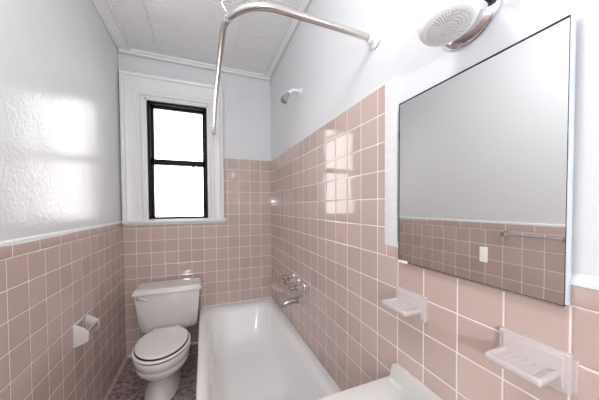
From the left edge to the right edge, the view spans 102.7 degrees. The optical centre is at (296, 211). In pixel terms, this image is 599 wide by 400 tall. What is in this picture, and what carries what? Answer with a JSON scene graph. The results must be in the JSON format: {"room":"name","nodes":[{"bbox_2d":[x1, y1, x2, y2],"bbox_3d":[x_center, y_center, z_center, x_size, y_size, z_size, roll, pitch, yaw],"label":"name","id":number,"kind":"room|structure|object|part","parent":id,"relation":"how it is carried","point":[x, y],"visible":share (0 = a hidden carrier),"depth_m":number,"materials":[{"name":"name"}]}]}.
{"room":"bathroom","nodes":[
{"label":"bathroom","id":0,"kind":"room"},
{"bbox_2d":[0,0,125,399],"bbox_3d":[-0.796,-0.006,0.138,0.102,2.615,4.430,-1,1,-21],"label":"wall","id":1,"kind":"structure","parent":0,"point":[62,244],"depth_m":1.14,"materials":[{"name":"paint"}]},
{"bbox_2d":[73,314,99,347],"bbox_3d":[-1.158,0.648,1.327,0.065,0.122,0.146,-1,1,-21],"label":"toilet paper holder","id":2,"kind":"object","parent":1,"relation":"attached to","point":[80,334],"visible":1,"depth_m":1.27,"materials":[{"name":"grey ceramic"}]},
{"bbox_2d":[103,356,127,399],"bbox_3d":[-0.717,1.293,0.142,0.016,0.016,4.130,-1,1,-21],"label":"baseboard","id":3,"kind":"structure","parent":1,"relation":"attached to","point":[126,357],"depth_m":1.79,"materials":[{"name":"pink tile"}]},
{"bbox_2d":[107,344,197,399],"bbox_3d":[-0.146,1.341,0.445,1.496,0.100,4.480,-1,1,-21],"label":"floor","id":4,"kind":"structure","parent":0,"point":[128,386],"depth_m":1.76,"materials":[{"name":"tile"}]},
{"bbox_2d":[131,277,201,399],"bbox_3d":[-0.972,0.939,1.780,0.508,0.648,0.794,-1,1,-21],"label":"toilet","id":5,"kind":"object","parent":4,"relation":"on","point":[164,309],"visible":1,"depth_m":1.74,"materials":[{"name":"white ceramic"}]},
{"bbox_3d":[-1.208,0.686,1.870,0.078,0.038,0.024,-1,1,-17],"label":"flush lever","id":6,"kind":"part","parent":5,"relation":"part of","materials":[{"name":"silver metal"}]},
{"bbox_3d":[-0.895,0.889,1.599,0.344,0.016,0.404,-1,1,-21],"label":"seat","id":7,"kind":"part","parent":5,"relation":"part of","materials":[{"name":"white plastic"}]},
{"bbox_3d":[-0.898,0.866,1.606,0.314,0.020,0.389,-1,1,-21],"label":"seat lid","id":8,"kind":"part","parent":5,"relation":"part of","materials":[{"name":"white plastic"}]},
{"bbox_3d":[-0.946,1.081,1.738,0.344,0.367,0.680,-1,1,-21],"label":"bowl","id":9,"kind":"part","parent":5,"relation":"part of","materials":[{"name":"white ceramic"}]},
{"bbox_3d":[-1.074,0.633,2.033,0.508,0.047,0.237,-1,1,-21],"label":"tank lid","id":10,"kind":"part","parent":5,"relation":"part of","materials":[{"name":"white ceramic"}]},
{"bbox_3d":[-1.077,0.816,2.041,0.478,0.331,0.210,-1,1,-21],"label":"tank","id":11,"kind":"part","parent":5,"relation":"part of","materials":[{"name":"white ceramic"}]},
{"bbox_2d":[196,297,340,399],"bbox_3d":[-0.314,1.089,1.692,0.704,0.344,1.528,-1,1,-21],"label":"bathtub","id":12,"kind":"object","parent":4,"relation":"on","point":[249,349],"visible":0.98,"depth_m":1.81,"materials":[{"name":"white ceramic"}]},
{"bbox_2d":[118,52,271,356],"bbox_3d":[-0.907,-0.059,2.361,1.496,2.615,0.201,-1,1,-21],"label":"wall","id":13,"kind":"structure","parent":0,"point":[231,258],"depth_m":2.34,"materials":[{"name":"tile"}]},
{"bbox_2d":[128,342,197,357],"bbox_3d":[-1.183,1.247,2.169,0.573,0.016,0.014,-1,1,-21],"label":"baseboard","id":14,"kind":"structure","parent":13,"relation":"attached to","point":[195,343],"depth_m":2.25,"materials":[{"name":"pink tile"}]},
{"bbox_2d":[119,69,225,225],"bbox_3d":[-1.110,-0.534,2.246,0.841,1.297,0.250,-1,1,-21],"label":"window","id":15,"kind":"structure","parent":13,"relation":"in","point":[140,94],"depth_m":2.12,"materials":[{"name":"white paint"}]},
{"bbox_3d":[-1.084,0.094,2.203,0.841,0.044,0.125,-1,1,-21],"label":"sill","id":16,"kind":"part","parent":15,"relation":"part of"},
{"bbox_3d":[-1.096,-0.458,2.243,0.491,1.042,0.090,-1,1,-21],"label":"frame","id":17,"kind":"part","parent":15,"relation":"part of","materials":[{"name":"black paint"}]},
{"bbox_3d":[-1.103,-0.699,2.255,0.457,0.538,0.028,-1,1,-21],"label":"sash","id":18,"kind":"part","parent":15,"relation":"part of","materials":[{"name":"black paint"}]},
{"bbox_3d":[-1.088,-0.209,2.235,0.457,0.533,0.028,-1,1,-21],"label":"sash","id":19,"kind":"part","parent":15,"relation":"part of","materials":[{"name":"black paint"}]},
{"bbox_2d":[91,0,310,80],"bbox_3d":[-0.163,-1.359,0.380,1.496,0.130,4.480,-1,1,-21],"label":"ceiling","id":20,"kind":"structure","parent":0,"point":[184,32],"depth_m":1.81,"materials":[{"name":"white paint"}]},
{"bbox_3d":[-0.872,-1.351,2.219,1.296,0.036,0.051,-1,1,-21],"label":"cornice rail","id":21,"kind":"part","parent":20,"relation":"part of","materials":[{"name":"white paint"}]},
{"bbox_2d":[270,0,598,399],"bbox_3d":[0.504,-0.026,0.639,0.103,2.615,4.430,-1,1,-21],"label":"wall","id":22,"kind":"structure","parent":0,"point":[328,140],"depth_m":0.95,"materials":[{"name":"tile"}]},
{"bbox_2d":[270,280,283,293],"bbox_3d":[-0.194,0.704,2.229,0.082,0.048,0.270,-1,1,-21],"label":"soap ledge","id":23,"kind":"object","parent":22,"relation":"attached to","point":[275,285],"visible":1,"depth_m":2.18,"materials":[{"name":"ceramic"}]},
{"bbox_2d":[280,87,302,103],"bbox_3d":[-0.040,-0.819,1.682,0.157,0.133,0.060,-1,1,-21],"label":"shower","id":24,"kind":"object","parent":22,"relation":"attached to","point":[284,98],"visible":1,"depth_m":1.67,"materials":[{"name":"silver metal"}]},
{"bbox_3d":[-0.018,-0.843,1.690,0.101,0.050,0.021,-1,1,-21],"label":"shower arm","id":25,"kind":"part","parent":24,"relation":"part of","materials":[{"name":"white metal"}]},
{"bbox_2d":[281,273,305,307],"bbox_3d":[-0.049,0.587,1.768,0.141,0.206,0.270,-1,1,-21],"label":"tub faucet","id":26,"kind":"object","parent":22,"relation":"attached to","point":[295,300],"visible":1,"depth_m":1.75,"materials":[{"name":"silver metal"}]},
{"bbox_3d":[-0.085,0.512,1.865,0.053,0.043,0.043,-1,1,-21],"label":"handle","id":27,"kind":"part","parent":26,"relation":"part of","materials":[{"name":"silver metal"}]},
{"bbox_3d":[-0.062,0.519,1.762,0.053,0.043,0.043,-1,1,-21],"label":"handle","id":28,"kind":"part","parent":26,"relation":"part of","materials":[{"name":"silver metal"}]},
{"bbox_3d":[-0.043,0.659,1.756,0.141,0.062,0.060,-1,1,-21],"label":"spout","id":29,"kind":"part","parent":26,"relation":"part of","materials":[{"name":"silver metal"}]},
{"bbox_3d":[-0.026,0.531,1.663,0.053,0.043,0.043,-1,1,-21],"label":"handle","id":30,"kind":"part","parent":26,"relation":"part of","materials":[{"name":"silver metal"}]},
{"bbox_2d":[212,0,380,134],"bbox_3d":[-0.245,-1.010,1.588,0.598,0.673,1.642,-1,1,-21],"label":"shower curtain rod","id":31,"kind":"object","parent":22,"relation":"attached to","point":[373,39],"visible":1,"depth_m":0.89,"materials":[{"name":"silver metal"}]},
{"bbox_2d":[317,362,442,399],"bbox_3d":[0.253,0.758,0.560,0.452,0.400,0.592,-1,1,-21],"label":"sink","id":32,"kind":"object","parent":22,"relation":"attached to","point":[400,384],"visible":1,"depth_m":0.82,"materials":[{"name":"white ceramic"}]},
{"bbox_2d":[385,75,398,246],"bbox_3d":[0.355,-0.180,0.892,0.010,0.616,0.064,-1,1,-21],"label":"trim","id":33,"kind":"structure","parent":22,"relation":"attached to","point":[392,86],"depth_m":0.88,"materials":[{"name":"white paint"}]},
{"bbox_2d":[382,286,427,322],"bbox_3d":[0.353,0.309,0.796,0.087,0.080,0.122,-1,1,-21],"label":"soap dish","id":34,"kind":"object","parent":22,"relation":"attached to","point":[406,303],"visible":1,"depth_m":0.78,"materials":[{"name":"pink ceramic"}]},
{"bbox_2d":[382,297,421,316],"bbox_3d":[0.348,0.318,0.795,0.079,0.022,0.108,-1,1,-21],"label":"tray","id":35,"kind":"object","parent":34,"relation":"on","point":[406,307],"depth_m":0.78,"materials":[{"name":"grey ceramic"}]},
{"bbox_3d":[0.385,0.308,0.808,0.019,0.080,0.122,-1,1,-21],"label":"plate","id":36,"kind":"part","parent":34,"relation":"part of","materials":[{"name":"pink ceramic"}]},
{"bbox_2d":[417,0,501,50],"bbox_3d":[0.393,-0.535,0.547,0.172,0.216,0.284,-1,1,-21],"label":"wall light","id":37,"kind":"object","parent":22,"relation":"attached to","point":[451,25],"visible":1,"depth_m":0.57,"materials":[{"name":"silver metal"}]},
{"bbox_3d":[0.360,-0.500,0.573,0.129,0.146,0.127,-1,1,-21],"label":"bulb","id":38,"kind":"part","parent":37,"relation":"part of","materials":[{"name":"white glass"}]},
{"bbox_2d":[398,8,576,307],"bbox_3d":[0.438,-0.099,0.644,0.016,0.559,0.423,-1,1,-21],"label":"wall mirror","id":39,"kind":"object","parent":22,"relation":"attached to","point":[486,151],"visible":1,"depth_m":0.55,"materials":[{"name":"silver mirror"}]},
{"bbox_2d":[484,327,578,395],"bbox_3d":[0.470,0.310,0.493,0.086,0.078,0.123,-1,1,-21],"label":"soap dish","id":40,"kind":"object","parent":22,"relation":"attached to","point":[538,363],"visible":1,"depth_m":0.48,"materials":[{"name":"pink ceramic"}]},
{"bbox_2d":[484,346,559,386],"bbox_3d":[0.464,0.319,0.496,0.078,0.022,0.097,-1,1,-21],"label":"tray","id":41,"kind":"object","parent":40,"relation":"on","point":[530,367],"depth_m":0.49,"materials":[{"name":"grey ceramic"}]}
]}

